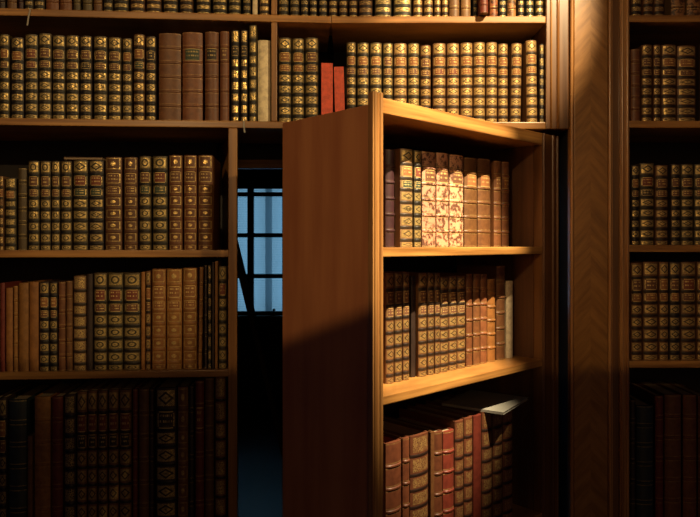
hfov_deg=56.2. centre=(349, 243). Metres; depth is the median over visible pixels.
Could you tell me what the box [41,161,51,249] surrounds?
book
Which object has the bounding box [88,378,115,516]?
book
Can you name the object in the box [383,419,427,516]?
book
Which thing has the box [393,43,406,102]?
book
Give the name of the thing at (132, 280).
book
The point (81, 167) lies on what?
book
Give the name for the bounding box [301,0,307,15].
book
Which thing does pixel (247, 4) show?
book
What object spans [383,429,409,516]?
book
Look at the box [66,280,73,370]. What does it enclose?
book
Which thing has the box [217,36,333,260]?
wall partition
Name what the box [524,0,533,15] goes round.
book
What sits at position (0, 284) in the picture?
book
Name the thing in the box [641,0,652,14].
book
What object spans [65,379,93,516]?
book
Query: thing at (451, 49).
book
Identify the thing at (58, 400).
book
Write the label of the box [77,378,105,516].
book
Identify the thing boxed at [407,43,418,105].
book
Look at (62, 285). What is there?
book
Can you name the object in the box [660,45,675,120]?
book
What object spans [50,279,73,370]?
book
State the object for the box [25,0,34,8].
book
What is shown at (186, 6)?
book
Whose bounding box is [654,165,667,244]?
book
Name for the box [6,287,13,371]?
book
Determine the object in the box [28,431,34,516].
book
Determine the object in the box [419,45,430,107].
book
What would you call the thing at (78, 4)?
book
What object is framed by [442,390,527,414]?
booklet
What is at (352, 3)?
book
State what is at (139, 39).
book
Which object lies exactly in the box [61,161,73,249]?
book
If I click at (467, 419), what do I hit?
book
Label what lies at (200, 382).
book
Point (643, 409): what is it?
book
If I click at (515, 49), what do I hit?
book
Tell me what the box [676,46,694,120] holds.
book
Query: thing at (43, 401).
book
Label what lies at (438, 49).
book
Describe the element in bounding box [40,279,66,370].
book
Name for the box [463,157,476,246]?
book
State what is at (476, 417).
book
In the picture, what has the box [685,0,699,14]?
book
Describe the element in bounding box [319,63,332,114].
book
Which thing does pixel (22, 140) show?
bookcase
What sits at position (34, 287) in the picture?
book
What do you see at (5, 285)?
book
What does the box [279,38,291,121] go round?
book
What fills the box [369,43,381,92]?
book
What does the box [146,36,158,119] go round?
book
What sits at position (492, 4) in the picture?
book
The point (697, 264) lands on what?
book
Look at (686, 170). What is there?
book
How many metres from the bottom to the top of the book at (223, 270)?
0.307 m
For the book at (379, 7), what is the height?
0.179 m
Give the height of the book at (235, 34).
0.273 m
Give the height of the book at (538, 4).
0.167 m
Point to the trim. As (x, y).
(242, 164)
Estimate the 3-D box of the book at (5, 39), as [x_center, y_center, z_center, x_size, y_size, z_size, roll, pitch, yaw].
[-1.016,-0.489,2.006,0.026,0.246,0.194,0,0,-4]
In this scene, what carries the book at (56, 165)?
on the bookcase at (22, 140)
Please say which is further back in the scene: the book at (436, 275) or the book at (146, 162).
the book at (146, 162)
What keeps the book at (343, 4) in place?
on the bookcase at (551, 29)
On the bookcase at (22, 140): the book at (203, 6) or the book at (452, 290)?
the book at (203, 6)
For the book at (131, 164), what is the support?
on the bookcase at (22, 140)
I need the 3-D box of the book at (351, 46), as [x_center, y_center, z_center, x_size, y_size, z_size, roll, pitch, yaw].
[0.004,-0.488,2.070,0.028,0.243,0.187,0,0,0]
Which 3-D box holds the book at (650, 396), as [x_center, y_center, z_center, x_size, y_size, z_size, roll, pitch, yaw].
[0.936,0.649,2.085,0.024,0.381,0.221,0,0,0]
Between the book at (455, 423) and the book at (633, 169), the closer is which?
the book at (455, 423)
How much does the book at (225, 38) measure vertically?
0.269 m
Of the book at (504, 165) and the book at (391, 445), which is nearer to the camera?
the book at (391, 445)
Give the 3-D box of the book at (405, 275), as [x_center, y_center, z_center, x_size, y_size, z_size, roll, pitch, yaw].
[0.089,0.207,1.710,0.024,0.272,0.165,0,0,-43]
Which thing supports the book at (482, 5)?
on the bookcase at (551, 29)
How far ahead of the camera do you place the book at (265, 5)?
1.97 m
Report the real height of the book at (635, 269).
0.293 m
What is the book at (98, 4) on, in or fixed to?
on the bookcase at (22, 140)
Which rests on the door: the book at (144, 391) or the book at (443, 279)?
the book at (443, 279)
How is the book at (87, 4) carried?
on the bookcase at (22, 140)
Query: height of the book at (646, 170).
0.247 m
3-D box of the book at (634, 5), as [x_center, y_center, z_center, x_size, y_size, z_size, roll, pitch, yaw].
[0.866,-0.772,2.076,0.030,0.170,0.201,0,0,0]
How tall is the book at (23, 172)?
0.240 m
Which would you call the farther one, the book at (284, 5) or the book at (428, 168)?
the book at (284, 5)
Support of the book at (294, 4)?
on the bookcase at (22, 140)
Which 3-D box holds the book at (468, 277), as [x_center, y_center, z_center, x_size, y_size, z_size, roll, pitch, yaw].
[0.288,0.213,1.887,0.025,0.258,0.150,0,0,-43]
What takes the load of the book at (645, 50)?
on the bookcase at (656, 142)
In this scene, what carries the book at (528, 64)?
on the bookcase at (551, 29)
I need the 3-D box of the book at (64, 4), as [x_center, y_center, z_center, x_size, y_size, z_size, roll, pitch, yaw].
[-0.843,-0.765,2.017,0.033,0.161,0.194,0,0,-4]
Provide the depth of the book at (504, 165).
1.95 m
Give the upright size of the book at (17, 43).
0.238 m
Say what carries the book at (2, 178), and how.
on the bookcase at (22, 140)
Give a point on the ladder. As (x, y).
(242, 275)
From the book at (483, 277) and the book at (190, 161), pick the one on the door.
the book at (483, 277)
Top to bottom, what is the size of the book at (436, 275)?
0.266 m
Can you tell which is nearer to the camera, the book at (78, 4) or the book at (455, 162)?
the book at (455, 162)
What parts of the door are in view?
panel, rail, shelf, shelf, panel, shelf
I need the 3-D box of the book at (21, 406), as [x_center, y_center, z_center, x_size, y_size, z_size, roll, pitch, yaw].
[-0.981,0.650,2.029,0.049,0.389,0.238,0,0,-4]
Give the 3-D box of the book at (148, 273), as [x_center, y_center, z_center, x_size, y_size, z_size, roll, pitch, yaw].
[-0.604,0.226,2.022,0.013,0.292,0.168,0,0,-4]
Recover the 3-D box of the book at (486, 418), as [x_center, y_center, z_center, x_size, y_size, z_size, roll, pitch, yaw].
[0.316,0.633,1.903,0.047,0.332,0.209,0,0,-44]
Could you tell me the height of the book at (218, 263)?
0.322 m
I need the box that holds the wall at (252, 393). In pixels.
[238,169,282,407]
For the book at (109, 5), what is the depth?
1.93 m
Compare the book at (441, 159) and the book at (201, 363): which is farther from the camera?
the book at (201, 363)
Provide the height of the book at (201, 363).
0.304 m
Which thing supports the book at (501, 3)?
on the bookcase at (551, 29)
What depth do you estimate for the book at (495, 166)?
1.92 m
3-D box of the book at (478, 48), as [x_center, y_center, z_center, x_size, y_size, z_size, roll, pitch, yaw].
[0.392,-0.488,2.081,0.034,0.243,0.210,0,0,0]
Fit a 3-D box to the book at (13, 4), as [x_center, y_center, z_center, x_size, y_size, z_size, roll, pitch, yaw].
[-0.995,-0.757,2.004,0.027,0.144,0.189,0,0,-4]
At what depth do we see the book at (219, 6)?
1.96 m
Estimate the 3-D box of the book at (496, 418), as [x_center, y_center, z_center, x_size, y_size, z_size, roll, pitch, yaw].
[0.352,0.634,1.944,0.046,0.331,0.220,0,0,-43]
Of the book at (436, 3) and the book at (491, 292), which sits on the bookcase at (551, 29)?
the book at (436, 3)
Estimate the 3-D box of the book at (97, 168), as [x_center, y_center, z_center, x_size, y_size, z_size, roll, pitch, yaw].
[-0.755,-0.115,2.026,0.041,0.265,0.196,0,0,-4]
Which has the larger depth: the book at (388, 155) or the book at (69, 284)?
the book at (69, 284)
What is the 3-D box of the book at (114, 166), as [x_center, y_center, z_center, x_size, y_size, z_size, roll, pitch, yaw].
[-0.706,-0.119,2.032,0.047,0.274,0.202,0,0,-4]
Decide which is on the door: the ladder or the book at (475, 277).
the book at (475, 277)
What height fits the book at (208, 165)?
0.282 m
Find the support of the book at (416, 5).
on the bookcase at (551, 29)
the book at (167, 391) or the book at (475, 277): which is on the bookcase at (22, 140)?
the book at (167, 391)
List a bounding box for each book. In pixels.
[0,0,6,7]
[0,34,11,117]
[0,176,8,249]
[0,284,0,370]
[0,382,36,516]
[1,280,27,371]
[6,178,18,249]
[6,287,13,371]
[7,0,18,8]
[9,383,55,516]
[11,37,24,117]
[14,285,18,371]
[19,0,24,8]
[19,168,28,249]
[19,280,39,370]
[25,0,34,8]
[25,34,38,117]
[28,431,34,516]
[29,161,40,249]
[29,279,56,370]
[35,0,45,8]
[35,381,75,516]
[39,33,52,118]
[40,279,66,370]
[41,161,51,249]
[46,0,59,9]
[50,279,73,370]
[52,161,60,249]
[52,382,81,516]
[53,35,65,118]
[59,280,69,370]
[60,0,73,9]
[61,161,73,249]
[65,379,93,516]
[66,35,79,118]
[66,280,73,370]
[74,0,82,9]
[74,160,88,249]
[74,274,86,370]
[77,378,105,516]
[80,36,93,118]
[83,0,93,9]
[87,273,93,370]
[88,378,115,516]
[89,160,105,249]
[94,0,103,10]
[94,36,108,118]
[94,271,117,369]
[98,378,123,516]
[104,0,114,10]
[106,157,123,249]
[108,271,133,369]
[109,37,122,118]
[109,378,132,516]
[115,0,130,10]
[120,378,144,516]
[123,38,133,119]
[124,157,139,249]
[124,271,140,369]
[131,0,146,11]
[133,378,150,516]
[134,34,145,119]
[139,378,160,516]
[140,156,152,249]
[141,271,145,369]
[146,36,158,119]
[146,270,151,369]
[147,0,163,11]
[150,377,166,516]
[152,267,174,369]
[153,156,168,249]
[156,377,185,516]
[159,33,182,119]
[164,0,179,12]
[167,267,182,369]
[169,155,183,249]
[178,377,195,516]
[180,0,196,12]
[183,32,204,120]
[183,266,199,368]
[184,155,197,249]
[196,377,204,516]
[197,0,212,12]
[198,155,219,249]
[198,266,204,368]
[205,32,219,120]
[205,264,209,368]
[205,377,214,516]
[208,264,211,368]
[212,262,214,368]
[213,0,228,13]
[215,260,222,368]
[215,377,227,516]
[219,265,227,368]
[220,31,230,120]
[229,0,242,13]
[231,30,240,120]
[241,30,248,120]
[243,0,252,13]
[249,25,259,120]
[253,0,259,14]
[258,40,270,120]
[260,0,270,14]
[279,0,289,14]
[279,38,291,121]
[290,0,299,14]
[292,38,303,120]
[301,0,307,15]
[305,38,317,117]
[310,0,316,15]
[317,0,326,15]
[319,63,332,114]
[327,0,336,35]
[334,67,344,111]
[339,0,347,15]
[347,42,355,108]
[349,0,356,15]
[357,43,368,106]
[359,0,371,15]
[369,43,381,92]
[372,0,390,15]
[382,43,392,99]
[383,149,394,246]
[383,271,408,379]
[383,272,393,383]
[383,415,442,516]
[383,418,433,516]
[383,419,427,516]
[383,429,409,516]
[383,434,400,516]
[386,272,401,381]
[391,0,410,15]
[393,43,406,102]
[393,149,411,246]
[397,415,453,516]
[399,406,463,516]
[400,271,439,373]
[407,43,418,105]
[408,403,471,516]
[409,272,426,376]
[409,276,414,376]
[411,0,421,15]
[412,150,420,246]
[418,402,480,516]
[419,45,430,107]
[419,272,433,374]
[421,151,435,246]
[422,0,432,15]
[426,398,491,516]
[431,43,444,111]
[431,272,479,364]
[433,0,440,15]
[433,272,472,366]
[435,152,448,246]
[435,394,501,516]
[440,275,456,369]
[440,276,447,371]
[441,0,447,15]
[445,43,458,114]
[446,272,486,363]
[448,0,458,15]
[448,154,462,246]
[448,392,512,516]
[450,275,464,367]
[457,265,504,359]
[459,0,469,15]
[459,43,471,117]
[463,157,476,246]
[470,0,476,15]
[472,42,484,119]
[477,0,487,15]
[477,158,490,246]
[485,42,496,121]
[487,0,497,15]
[487,278,495,361]
[490,161,501,246]
[497,44,507,121]
[498,0,505,15]
[501,162,508,246]
[505,280,512,357]
[506,0,515,15]
[508,43,521,121]
[516,0,523,15]
[521,40,536,121]
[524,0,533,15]
[534,0,542,15]
[536,44,543,121]
[629,0,640,14]
[629,49,639,120]
[629,165,638,244]
[629,260,657,359]
[629,262,641,359]
[629,381,662,516]
[629,393,652,516]
[632,260,667,359]
[635,380,680,516]
[636,163,653,244]
[637,45,651,120]
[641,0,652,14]
[642,260,679,359]
[651,380,695,516]
[652,45,659,120]
[652,260,694,359]
[653,0,663,14]
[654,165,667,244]
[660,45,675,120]
[664,0,684,14]
[666,381,699,516]
[667,260,699,359]
[668,164,679,244]
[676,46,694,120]
[680,164,692,244]
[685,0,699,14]
[693,164,699,244]
[695,45,699,120]
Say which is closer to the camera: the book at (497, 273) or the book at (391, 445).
the book at (391, 445)
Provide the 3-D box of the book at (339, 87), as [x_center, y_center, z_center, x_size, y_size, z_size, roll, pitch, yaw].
[-0.031,-0.450,2.068,0.030,0.167,0.191,-2,0,0]
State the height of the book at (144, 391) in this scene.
0.415 m
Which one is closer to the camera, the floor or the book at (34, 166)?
the book at (34, 166)
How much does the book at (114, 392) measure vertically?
0.414 m
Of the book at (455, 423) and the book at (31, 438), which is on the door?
the book at (455, 423)
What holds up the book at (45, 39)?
on the bookcase at (22, 140)
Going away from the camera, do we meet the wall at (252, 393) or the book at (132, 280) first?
the book at (132, 280)
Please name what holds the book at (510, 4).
on the bookcase at (551, 29)
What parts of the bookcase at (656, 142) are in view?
shelf, shelf, shelf, shelf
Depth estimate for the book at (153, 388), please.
1.94 m
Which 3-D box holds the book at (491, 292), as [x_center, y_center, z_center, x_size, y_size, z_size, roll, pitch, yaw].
[0.364,0.222,1.967,0.036,0.240,0.162,0,0,-43]
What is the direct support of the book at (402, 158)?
on the door
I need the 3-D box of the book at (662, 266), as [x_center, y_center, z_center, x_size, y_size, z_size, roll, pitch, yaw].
[0.951,0.203,2.079,0.027,0.296,0.206,0,0,0]
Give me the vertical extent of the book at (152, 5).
0.160 m
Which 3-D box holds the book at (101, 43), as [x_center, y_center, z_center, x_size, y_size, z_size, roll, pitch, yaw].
[-0.744,-0.489,2.030,0.038,0.246,0.203,0,0,-4]
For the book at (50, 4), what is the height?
0.160 m
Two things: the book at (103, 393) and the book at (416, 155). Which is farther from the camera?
the book at (103, 393)
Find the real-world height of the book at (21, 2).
0.151 m
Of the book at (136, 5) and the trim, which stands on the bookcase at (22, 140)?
the book at (136, 5)
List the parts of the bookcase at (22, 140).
shelf, shelf, shelf, shelf, panel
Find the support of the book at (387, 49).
on the bookcase at (551, 29)
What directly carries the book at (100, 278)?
on the bookcase at (22, 140)
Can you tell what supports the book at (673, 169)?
on the bookcase at (656, 142)
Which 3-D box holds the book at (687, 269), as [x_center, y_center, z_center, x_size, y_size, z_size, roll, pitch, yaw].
[1.025,0.203,2.079,0.044,0.296,0.205,0,0,0]
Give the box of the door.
[283,91,558,516]
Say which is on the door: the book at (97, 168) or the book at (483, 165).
the book at (483, 165)
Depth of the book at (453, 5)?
1.98 m
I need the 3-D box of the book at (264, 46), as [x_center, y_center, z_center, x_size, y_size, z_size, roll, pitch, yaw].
[-0.264,-0.489,2.060,0.037,0.245,0.191,0,0,-4]
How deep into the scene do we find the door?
1.64 m
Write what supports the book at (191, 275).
on the bookcase at (22, 140)
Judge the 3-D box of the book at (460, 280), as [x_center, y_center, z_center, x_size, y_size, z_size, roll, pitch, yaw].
[0.261,0.216,1.864,0.034,0.254,0.152,0,0,-43]
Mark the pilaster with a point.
(594, 149)
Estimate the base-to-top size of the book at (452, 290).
0.255 m
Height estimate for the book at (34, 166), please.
0.261 m
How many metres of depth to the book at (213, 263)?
1.95 m
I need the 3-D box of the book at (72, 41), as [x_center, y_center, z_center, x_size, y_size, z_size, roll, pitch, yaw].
[-0.824,-0.490,2.020,0.036,0.247,0.194,0,0,-4]
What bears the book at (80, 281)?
on the bookcase at (22, 140)
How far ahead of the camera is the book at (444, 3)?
1.98 m
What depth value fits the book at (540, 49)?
1.98 m
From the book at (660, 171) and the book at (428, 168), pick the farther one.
the book at (660, 171)
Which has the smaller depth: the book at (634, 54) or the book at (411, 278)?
the book at (411, 278)
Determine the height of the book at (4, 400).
0.395 m
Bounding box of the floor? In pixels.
[238,408,282,516]
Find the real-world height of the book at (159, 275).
0.298 m
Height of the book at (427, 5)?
0.173 m
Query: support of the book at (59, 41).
on the bookcase at (22, 140)
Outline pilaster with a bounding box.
[556,0,628,516]
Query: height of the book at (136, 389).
0.416 m
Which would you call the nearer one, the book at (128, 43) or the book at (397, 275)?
the book at (397, 275)
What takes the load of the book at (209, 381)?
on the bookcase at (22, 140)
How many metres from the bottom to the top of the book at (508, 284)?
0.231 m
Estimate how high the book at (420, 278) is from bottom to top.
0.267 m
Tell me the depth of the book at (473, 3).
1.98 m
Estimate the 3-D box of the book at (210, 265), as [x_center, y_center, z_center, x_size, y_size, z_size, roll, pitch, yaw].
[-0.423,0.218,2.012,0.010,0.310,0.122,0,0,-4]
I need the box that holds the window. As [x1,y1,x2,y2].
[238,183,282,318]
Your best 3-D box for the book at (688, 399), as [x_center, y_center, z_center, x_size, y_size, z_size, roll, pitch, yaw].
[1.029,0.648,2.086,0.041,0.384,0.222,0,0,0]
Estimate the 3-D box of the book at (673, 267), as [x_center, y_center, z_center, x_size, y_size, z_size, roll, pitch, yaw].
[0.984,0.203,2.079,0.031,0.296,0.205,0,0,0]
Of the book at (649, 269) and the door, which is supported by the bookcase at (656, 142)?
the book at (649, 269)
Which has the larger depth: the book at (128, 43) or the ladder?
the ladder
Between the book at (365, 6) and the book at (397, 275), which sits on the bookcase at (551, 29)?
the book at (365, 6)
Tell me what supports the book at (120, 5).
on the bookcase at (22, 140)
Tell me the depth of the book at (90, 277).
1.93 m
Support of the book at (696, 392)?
on the bookcase at (656, 142)
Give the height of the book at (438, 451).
0.317 m
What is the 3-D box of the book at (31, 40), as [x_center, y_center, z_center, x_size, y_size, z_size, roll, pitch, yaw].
[-0.941,-0.490,2.013,0.036,0.248,0.198,0,0,-4]
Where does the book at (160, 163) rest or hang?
on the bookcase at (22, 140)
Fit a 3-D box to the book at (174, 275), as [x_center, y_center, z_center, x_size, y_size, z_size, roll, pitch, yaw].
[-0.529,0.224,2.030,0.044,0.298,0.174,0,0,-4]
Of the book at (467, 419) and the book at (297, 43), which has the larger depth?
the book at (297, 43)
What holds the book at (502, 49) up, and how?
on the bookcase at (551, 29)
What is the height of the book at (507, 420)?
0.332 m
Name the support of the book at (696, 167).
on the bookcase at (656, 142)
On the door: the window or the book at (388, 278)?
the book at (388, 278)
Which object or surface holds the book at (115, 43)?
on the bookcase at (22, 140)
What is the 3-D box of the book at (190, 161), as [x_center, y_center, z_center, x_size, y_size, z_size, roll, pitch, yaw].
[-0.483,-0.123,2.051,0.038,0.282,0.210,0,0,-4]
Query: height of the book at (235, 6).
0.170 m
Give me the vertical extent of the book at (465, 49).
0.242 m
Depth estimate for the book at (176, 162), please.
1.95 m
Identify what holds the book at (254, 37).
on the bookcase at (22, 140)
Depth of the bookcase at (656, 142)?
2.13 m
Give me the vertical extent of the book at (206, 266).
0.310 m
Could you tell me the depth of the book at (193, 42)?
1.95 m
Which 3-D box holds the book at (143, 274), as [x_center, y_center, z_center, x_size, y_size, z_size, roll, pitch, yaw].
[-0.618,0.228,2.021,0.011,0.290,0.165,0,0,-4]
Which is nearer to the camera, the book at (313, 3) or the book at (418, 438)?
the book at (418, 438)
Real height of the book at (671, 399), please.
0.384 m
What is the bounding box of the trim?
[238,160,282,168]
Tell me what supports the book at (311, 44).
on the bookcase at (22, 140)
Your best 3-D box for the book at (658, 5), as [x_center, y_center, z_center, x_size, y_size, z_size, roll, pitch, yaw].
[0.936,-0.772,2.074,0.029,0.170,0.196,0,0,0]
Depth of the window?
6.06 m
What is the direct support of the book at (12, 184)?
on the bookcase at (22, 140)
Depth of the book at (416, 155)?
1.66 m
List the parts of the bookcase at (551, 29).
shelf, shelf, moulding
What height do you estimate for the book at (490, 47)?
0.243 m
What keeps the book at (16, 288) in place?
on the bookcase at (22, 140)
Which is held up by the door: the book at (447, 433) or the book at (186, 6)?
the book at (447, 433)
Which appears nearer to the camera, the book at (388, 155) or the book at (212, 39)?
the book at (388, 155)
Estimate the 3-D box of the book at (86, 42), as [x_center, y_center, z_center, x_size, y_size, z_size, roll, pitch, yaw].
[-0.786,-0.490,2.030,0.033,0.247,0.208,0,0,-4]
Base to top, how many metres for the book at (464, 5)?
0.176 m
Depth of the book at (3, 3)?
1.91 m
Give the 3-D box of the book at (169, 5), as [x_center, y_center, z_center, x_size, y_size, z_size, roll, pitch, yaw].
[-0.541,-0.766,2.039,0.040,0.164,0.194,0,0,-4]
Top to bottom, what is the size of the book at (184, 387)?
0.420 m
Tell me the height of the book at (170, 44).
0.260 m
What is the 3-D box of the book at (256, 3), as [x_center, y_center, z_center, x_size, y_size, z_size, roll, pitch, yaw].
[-0.290,-0.773,2.055,0.015,0.178,0.187,0,0,-3]
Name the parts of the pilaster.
moulding, veneer panel, moulding, moulding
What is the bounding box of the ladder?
[238,242,282,458]
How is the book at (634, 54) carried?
on the bookcase at (656, 142)
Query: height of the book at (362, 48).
0.242 m
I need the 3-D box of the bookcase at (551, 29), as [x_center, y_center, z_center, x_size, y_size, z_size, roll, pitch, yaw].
[0.300,-0.718,2.119,0.714,0.745,0.317,0,0,0]
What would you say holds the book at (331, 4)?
on the bookcase at (551, 29)
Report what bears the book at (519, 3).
on the bookcase at (551, 29)
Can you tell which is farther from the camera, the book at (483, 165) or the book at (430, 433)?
the book at (483, 165)
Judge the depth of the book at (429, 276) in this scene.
1.71 m
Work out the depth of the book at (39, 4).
1.92 m
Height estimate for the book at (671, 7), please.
0.170 m
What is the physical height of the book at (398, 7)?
0.179 m
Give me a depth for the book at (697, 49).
2.00 m
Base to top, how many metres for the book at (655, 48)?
0.232 m
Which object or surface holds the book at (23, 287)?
on the bookcase at (22, 140)
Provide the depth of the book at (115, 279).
1.94 m
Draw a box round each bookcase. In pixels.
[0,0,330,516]
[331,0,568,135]
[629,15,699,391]
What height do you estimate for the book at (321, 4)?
0.166 m
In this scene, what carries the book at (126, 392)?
on the bookcase at (22, 140)
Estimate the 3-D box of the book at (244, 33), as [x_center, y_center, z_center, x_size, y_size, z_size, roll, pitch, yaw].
[-0.324,-0.503,2.061,0.020,0.273,0.207,0,0,-4]
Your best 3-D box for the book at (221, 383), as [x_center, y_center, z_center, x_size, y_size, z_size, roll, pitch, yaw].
[-0.391,0.621,2.001,0.031,0.448,0.097,0,0,-4]

